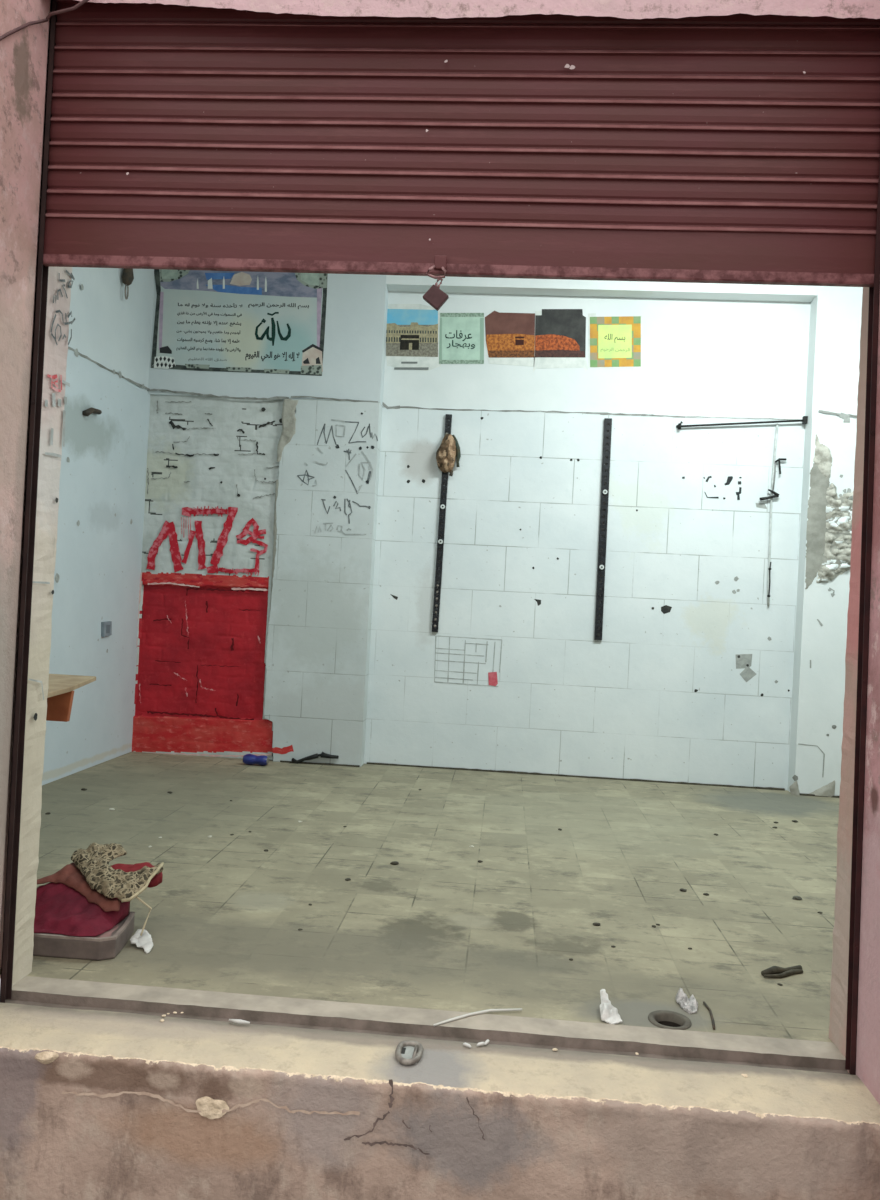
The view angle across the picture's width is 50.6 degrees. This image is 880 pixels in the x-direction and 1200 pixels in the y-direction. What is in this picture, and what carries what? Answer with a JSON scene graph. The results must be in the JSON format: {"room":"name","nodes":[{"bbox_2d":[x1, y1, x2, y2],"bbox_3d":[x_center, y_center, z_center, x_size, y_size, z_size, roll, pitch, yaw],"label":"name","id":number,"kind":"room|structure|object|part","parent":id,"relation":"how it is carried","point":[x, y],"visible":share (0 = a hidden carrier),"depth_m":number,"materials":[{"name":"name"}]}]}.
{"room":"street outside shop","nodes":[
{"label":"street outside shop","id":0,"kind":"room"},
{"bbox_2d":[0,0,50,934],"bbox_3d":[-2.103,-0.411,2.634,1.690,4.060,0.488,3,0,4],"label":"wall","id":1,"kind":"structure","parent":0,"point":[23,53],"depth_m":2.71,"materials":[{"name":"pink paint"}]},
{"bbox_2d":[0,0,88,40],"bbox_3d":[-1.038,-1.783,2.616,0.293,0.613,0.271,3,0,4],"label":"cable","id":2,"kind":"object","parent":1,"relation":"attached to","point":[82,2],"visible":1,"depth_m":2.71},
{"bbox_2d":[77,0,879,18],"bbox_3d":[0.143,-1.990,2.675,2.900,0.679,0.060,3,0,4],"label":"lintel","id":3,"kind":"object","parent":1,"relation":"attached to","point":[626,9],"visible":1,"depth_m":2.63,"materials":[{"name":"pink paint"}]},
{"bbox_2d":[47,3,50,63],"bbox_3d":[0.368,-2.242,2.835,6.100,1.150,0.194,3,0,4],"label":"wall","id":4,"kind":"structure","parent":0,"point":[50,3],"depth_m":2.90,"materials":[{"name":"pink paint"}]},
{"bbox_2d":[0,0,56,1002],"bbox_3d":[-1.234,-0.391,2.819,0.022,3.210,0.042,3,0,4],"label":"rail","id":5,"kind":"object","parent":4,"relation":"attached to","point":[42,271],"visible":0.99,"depth_m":2.81,"materials":[{"name":"metal"}]},
{"bbox_2d":[0,64,74,985],"bbox_3d":[-2.002,-0.354,2.998,1.545,3.100,0.206,3,0,4],"label":"door frame","id":6,"kind":"structure","parent":4,"relation":"attached to","point":[53,414],"depth_m":2.95,"materials":[{"name":"beige paint"}]},
{"bbox_2d":[43,0,879,286],"bbox_3d":[0.041,-1.454,2.728,2.450,1.042,0.046,3,0,4],"label":"roller shutter","id":7,"kind":"object","parent":4,"relation":"attached to","point":[740,148],"visible":0.97,"depth_m":2.73,"materials":[{"name":"red paint"}]},
{"bbox_2d":[423,278,448,310],"bbox_3d":[-0.012,-0.893,2.709,0.076,0.097,0.020,3,0,4],"label":"padlock","id":8,"kind":"object","parent":7,"relation":"hanging from","point":[434,296],"visible":1,"depth_m":2.70,"materials":[{"name":"paint"}]},
{"bbox_3d":[0.002,-0.987,2.720,0.036,0.040,0.010,3,0,4],"label":"lock plate","id":9,"kind":"part","parent":7,"relation":"part of","materials":[{"name":"red paint"}]},
{"bbox_2d":[829,287,868,1072],"bbox_3d":[2.249,-0.140,2.682,2.020,3.100,0.188,3,0,4],"label":"door frame","id":10,"kind":"structure","parent":4,"relation":"attached to","point":[838,985],"depth_m":2.79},
{"bbox_2d":[845,159,879,1074],"bbox_3d":[1.223,-0.267,2.641,0.055,3.210,0.042,3,0,4],"label":"rail","id":11,"kind":"object","parent":4,"relation":"attached to","point":[874,292],"visible":1,"depth_m":2.63,"materials":[{"name":"red metal"}]},
{"bbox_2d":[42,267,153,784],"bbox_3d":[-2.502,-0.866,5.255,0.152,4.160,4.650,3,0,4],"label":"wall","id":12,"kind":"structure","parent":0,"point":[102,485],"depth_m":6.47,"materials":[{"name":"paint"}]},
{"bbox_2d":[46,674,95,721],"bbox_3d":[-1.661,0.366,3.454,0.730,0.132,0.799,3,0,4],"label":"wooden shelf","id":13,"kind":"object","parent":12,"relation":"attached to","point":[60,696],"visible":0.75,"depth_m":3.42,"materials":[{"name":"brown wood"}]},
{"bbox_2d":[82,407,101,415],"bbox_3d":[-2.316,-1.249,6.210,0.042,0.083,0.219,3,0,4],"label":"wall bracket","id":14,"kind":"object","parent":12,"relation":"attached to","point":[87,412],"visible":1,"depth_m":6.15,"materials":[{"name":"metal"}]},
{"bbox_2d":[101,621,111,636],"bbox_3d":[-2.373,0.206,6.620,0.026,0.110,0.143,3,0,4],"label":"wall socket","id":15,"kind":"object","parent":12,"relation":"attached to","point":[106,627],"visible":1,"depth_m":6.59,"materials":[{"name":"grey plastic"}]},
{"bbox_2d":[122,268,133,299],"bbox_3d":[-2.222,-2.293,6.623,0.080,0.307,0.084,3,0,4],"label":"wall hook","id":16,"kind":"object","parent":12,"relation":"attached to","point":[127,275],"visible":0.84,"depth_m":6.60,"materials":[{"name":"metal"}]},
{"bbox_2d":[132,395,295,760],"bbox_3d":[-1.718,-0.176,7.184,1.274,2.805,0.057,3,0,5],"label":"brick wall","id":17,"kind":"structure","parent":0,"point":[212,469],"depth_m":7.19,"materials":[{"name":"red paint"}]},
{"bbox_2d":[147,274,388,766],"bbox_3d":[-1.416,-0.798,7.282,1.878,4.120,0.351,3,0,4],"label":"wall","id":18,"kind":"structure","parent":0,"point":[319,632],"depth_m":7.08,"materials":[{"name":"paint"}]},
{"bbox_2d":[151,269,327,375],"bbox_3d":[-1.559,-2.182,7.157,1.377,0.874,0.005,3,0,4],"label":"poster","id":19,"kind":"object","parent":18,"relation":"attached to","point":[206,320],"visible":1,"depth_m":7.15,"materials":[{"name":"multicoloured paper"}]},
{"bbox_2d":[154,356,175,368],"bbox_3d":[-2.126,-1.837,7.193,0.173,0.100,0.001,3,0,4],"label":"picture","id":20,"kind":"object","parent":19,"relation":"attached to","point":[162,361],"depth_m":7.19},
{"bbox_2d":[302,347,322,371],"bbox_3d":[-0.972,-1.848,7.110,0.166,0.203,0.001,3,0,4],"label":"picture","id":21,"kind":"object","parent":19,"relation":"attached to","point":[312,353],"depth_m":7.11},
{"bbox_2d":[0,752,839,1041],"bbox_3d":[0.377,1.302,5.078,6.150,0.001,4.450,3,0,4],"label":"floor","id":22,"kind":"structure","parent":0,"point":[438,928],"depth_m":4.17,"materials":[{"name":"tile"}]},
{"bbox_2d":[33,911,134,959],"bbox_3d":[-1.453,1.159,3.283,0.728,0.074,0.295,3,0,4],"label":"flat box","id":23,"kind":"object","parent":22,"relation":"on","point":[106,945],"visible":0.3,"depth_m":3.13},
{"bbox_2d":[34,862,162,936],"bbox_3d":[-1.276,1.091,3.333,0.463,0.229,0.413,3,0,4],"label":"cloth","id":24,"kind":"object","parent":23,"relation":"on","point":[59,909],"visible":0.66,"depth_m":3.26,"materials":[{"name":"fabric"}]},
{"bbox_2d":[37,862,119,911],"bbox_3d":[-1.282,1.032,3.371,0.390,0.100,0.163,3,0,19],"label":"cloth","id":25,"kind":"object","parent":24,"relation":"on","point":[69,875],"visible":0.92,"depth_m":3.36,"materials":[{"name":"fabric"}]},
{"bbox_2d":[71,842,163,901],"bbox_3d":[-1.199,0.987,3.425,0.385,0.127,0.231,3,0,29],"label":"scarf","id":26,"kind":"object","parent":25,"relation":"on","point":[93,862],"visible":1,"depth_m":3.37,"materials":[{"name":"beige fabric"}]},
{"bbox_2d":[136,896,151,935],"bbox_3d":[-1.049,1.114,3.299,0.023,0.144,0.073,3,0,37],"label":"cord","id":27,"kind":"object","parent":26,"relation":"hanging from","point":[137,897],"visible":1,"depth_m":3.30,"materials":[{"name":"beige fabric"}]},
{"bbox_2d":[130,929,152,952],"bbox_3d":[-1.041,1.198,3.273,0.131,0.040,0.073,3,0,36],"label":"paper scrap","id":28,"kind":"object","parent":22,"relation":"on","point":[144,941],"visible":0.97,"depth_m":3.27,"materials":[{"name":"white paper"}]},
{"bbox_2d":[243,754,268,765],"bbox_3d":[-1.363,1.182,6.887,0.186,0.078,0.096,3,0,4],"label":"can","id":29,"kind":"object","parent":22,"relation":"on","point":[250,759],"visible":1,"depth_m":6.86,"materials":[{"name":"blue metal"}]},
{"bbox_2d":[291,752,338,763],"bbox_3d":[-0.946,1.195,7.043,0.358,0.103,0.050,3,0,4],"label":"scrap","id":30,"kind":"object","parent":22,"relation":"on","point":[322,755],"visible":1,"depth_m":7.03,"materials":[{"name":"black rubber"}]},
{"bbox_2d":[600,989,621,1023],"bbox_3d":[0.531,1.268,2.906,0.064,0.054,0.138,3,0,4],"label":"paper scrap","id":31,"kind":"object","parent":22,"relation":"on","point":[609,1014],"visible":1,"depth_m":2.87,"materials":[{"name":"white paper"}]},
{"bbox_2d":[648,1010,691,1029],"bbox_3d":[0.708,1.382,2.885,0.132,0.166,0.132,3,0,4],"label":"floor drain","id":32,"kind":"object","parent":22,"relation":"in","point":[665,1019],"visible":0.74,"depth_m":2.92,"materials":[{"name":"plastic"}]},
{"bbox_2d":[675,988,697,1013],"bbox_3d":[0.801,1.287,3.003,0.066,0.045,0.118,3,0,4],"label":"plastic wrapper","id":33,"kind":"object","parent":22,"relation":"on","point":[690,1005],"visible":1,"depth_m":3.00,"materials":[{"name":"white plastic"}]},
{"bbox_2d":[703,1001,714,1029],"bbox_3d":[0.852,1.308,2.931,0.018,0.007,0.190,3,0,7],"label":"string","id":34,"kind":"object","parent":22,"relation":"on","point":[704,1003],"visible":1,"depth_m":2.93,"materials":[{"name":"fabric"}]},
{"bbox_2d":[761,965,802,977],"bbox_3d":[1.221,1.323,3.320,0.190,0.029,0.060,3,0,-30],"label":"strip","id":35,"kind":"object","parent":22,"relation":"on","point":[774,971],"visible":1,"depth_m":3.31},
{"bbox_2d":[792,896,801,899],"bbox_3d":[1.625,1.354,4.232,0.044,0.013,0.039,3,0,4],"label":"pebble","id":36,"kind":"object","parent":22,"relation":"on","point":[794,897],"visible":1,"depth_m":4.22,"materials":[{"name":"grey stone"}]},
{"bbox_2d":[0,1002,879,1199],"bbox_3d":[-0.097,1.488,2.556,2.520,0.470,0.276,3,0,4],"label":"step","id":37,"kind":"structure","parent":0,"point":[95,1104],"depth_m":2.46,"materials":[{"name":"beige concrete"}]},
{"bbox_2d":[229,1019,249,1023],"bbox_3d":[-0.587,1.229,2.715,0.066,0.012,0.017,3,0,11],"label":"paper curl","id":38,"kind":"object","parent":37,"relation":"on","point":[239,1021],"visible":1,"depth_m":2.71,"materials":[{"name":"white paper"}]},
{"bbox_2d":[395,1040,422,1064],"bbox_3d":[-0.086,1.255,2.576,0.077,0.026,0.125,3,0,4],"label":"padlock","id":39,"kind":"object","parent":37,"relation":"on","point":[408,1052],"visible":1,"depth_m":2.57,"materials":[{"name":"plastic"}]},
{"bbox_3d":[-0.086,1.263,2.581,0.052,0.011,0.093,3,0,4],"label":"plate","id":40,"kind":"part","parent":39,"relation":"part of","materials":[{"name":"silver metal"}]},
{"bbox_2d":[5,1000,849,1074],"bbox_3d":[-0.074,1.306,2.732,2.530,0.038,0.078,3,0,4],"label":"groove","id":41,"kind":"object","parent":37,"relation":"in","point":[6,1001],"depth_m":2.74,"materials":[{"name":"grey metal"}]},
{"bbox_2d":[6,976,849,1070],"bbox_3d":[-0.072,1.278,2.814,2.520,0.034,0.127,3,0,4],"label":"threshold","id":42,"kind":"object","parent":41,"relation":"on","point":[393,1019],"visible":0.91,"depth_m":2.79,"materials":[{"name":"beige concrete"}]},
{"bbox_2d":[434,1008,521,1025],"bbox_3d":[0.112,1.267,2.839,0.309,0.007,0.036,3,0,-27],"label":"string","id":43,"kind":"object","parent":42,"relation":"on","point":[519,1009],"visible":1,"depth_m":2.85,"materials":[{"name":"grey"}]},
{"bbox_2d":[364,291,810,790],"bbox_3d":[1.103,-0.521,7.178,3.248,3.860,0.192,3,0,4],"label":"wall","id":44,"kind":"structure","parent":0,"point":[688,679],"depth_m":7.09,"materials":[{"name":"paint"}]},
{"bbox_2d":[386,304,440,370],"bbox_3d":[-0.215,-2.040,7.218,0.469,0.519,0.005,3,0,4],"label":"sheet","id":45,"kind":"object","parent":44,"relation":"attached to","point":[413,330],"visible":0.96,"depth_m":7.22,"materials":[{"name":"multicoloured paper"}]},
{"bbox_2d":[386,325,437,356],"bbox_3d":[-0.214,-2.071,7.219,0.417,0.370,0.001,3,0,4],"label":"print","id":46,"kind":"object","parent":45,"relation":"attached to","point":[401,340],"depth_m":7.22},
{"bbox_2d":[432,414,451,631],"bbox_3d":[0.014,-0.591,7.160,0.071,1.680,0.036,3,0,4],"label":"upright","id":47,"kind":"object","parent":44,"relation":"attached to","point":[440,543],"visible":0.94,"depth_m":7.15,"materials":[{"name":"black metal"}]},
{"bbox_2d":[436,433,460,475],"bbox_3d":[0.062,-1.117,7.113,0.191,0.335,0.109,3,0,4],"label":"clump","id":48,"kind":"object","parent":47,"relation":"attached to","point":[449,449],"visible":1,"depth_m":7.10,"materials":[{"name":"brown plant"}]},
{"bbox_2d":[439,313,483,363],"bbox_3d":[0.169,-2.021,7.190,0.360,0.406,0.002,3,0,4],"label":"sheet","id":49,"kind":"object","parent":44,"relation":"attached to","point":[461,338],"visible":1,"depth_m":7.19,"materials":[{"name":"green paper"}]},
{"bbox_2d":[484,311,534,366],"bbox_3d":[0.537,-2.014,7.164,0.400,0.423,0.004,3,0,4],"label":"sheet","id":50,"kind":"object","parent":44,"relation":"attached to","point":[509,339],"visible":1,"depth_m":7.16,"materials":[{"name":"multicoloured paper"}]},
{"bbox_2d":[533,309,587,371],"bbox_3d":[0.933,-1.987,7.136,0.425,0.497,0.004,3,0,4],"label":"sheet","id":51,"kind":"object","parent":44,"relation":"attached to","point":[560,334],"visible":1,"depth_m":7.13,"materials":[{"name":"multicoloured paper"}]},
{"bbox_2d":[535,309,585,351],"bbox_3d":[0.924,-2.045,7.137,0.396,0.382,0.001,3,0,4],"label":"print","id":52,"kind":"object","parent":51,"relation":"attached to","point":[556,330],"depth_m":7.14},
{"bbox_2d":[594,418,611,639],"bbox_3d":[1.241,-0.538,7.071,0.063,1.687,0.036,3,0,4],"label":"upright","id":53,"kind":"object","parent":44,"relation":"attached to","point":[606,420],"visible":1,"depth_m":7.07,"materials":[{"name":"black metal"}]},
{"bbox_2d":[588,313,641,371],"bbox_3d":[1.338,-1.968,7.106,0.429,0.441,0.004,3,0,4],"label":"sheet","id":54,"kind":"object","parent":44,"relation":"attached to","point":[613,341],"visible":1,"depth_m":7.11,"materials":[{"name":"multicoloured paper"}]},
{"bbox_3d":[1.336,-1.974,7.105,0.265,0.267,0.001,3,0,4],"label":"panel","id":55,"kind":"part","parent":54,"relation":"part of","materials":[{"name":"yellow paper"}]},
{"bbox_2d":[676,416,807,429],"bbox_3d":[2.264,-1.331,6.992,0.956,0.128,0.042,3,0,6],"label":"rod","id":56,"kind":"object","parent":44,"relation":"attached to","point":[804,420],"visible":1,"depth_m":6.98,"materials":[{"name":"black metal"}]},
{"bbox_2d":[759,423,785,605],"bbox_3d":[2.482,-0.641,6.978,0.182,1.373,0.044,3,0,4],"label":"conduit","id":57,"kind":"object","parent":44,"relation":"attached to","point":[775,495],"visible":1,"depth_m":6.98,"materials":[{"name":"white plastic"}]},
{"bbox_2d":[787,286,862,797],"bbox_3d":[3.127,-0.559,6.933,0.924,4.140,0.391,3,0,4],"label":"wall","id":58,"kind":"structure","parent":0,"point":[818,688],"depth_m":6.81,"materials":[{"name":"white paint"}]},
{"bbox_2d":[856,296,879,1103],"bbox_3d":[1.988,-0.205,2.339,1.598,4.060,0.488,3,0,4],"label":"wall","id":59,"kind":"structure","parent":0,"point":[868,1018],"depth_m":2.57,"materials":[{"name":"pink paint"}]},
{"bbox_3d":[0.583,-2.793,5.078,6.150,0.100,4.700,3,0,4],"label":"ceiling","id":60,"kind":"structure","parent":0,"visible":0},
{"bbox_2d":[386,275,817,301],"bbox_3d":[1.206,-2.525,7.126,3.204,0.407,0.320,3,0,4],"label":"beam","id":61,"kind":"structure","parent":60,"relation":"attached to","point":[478,285],"depth_m":6.99,"materials":[{"name":"white paint"}]}
]}

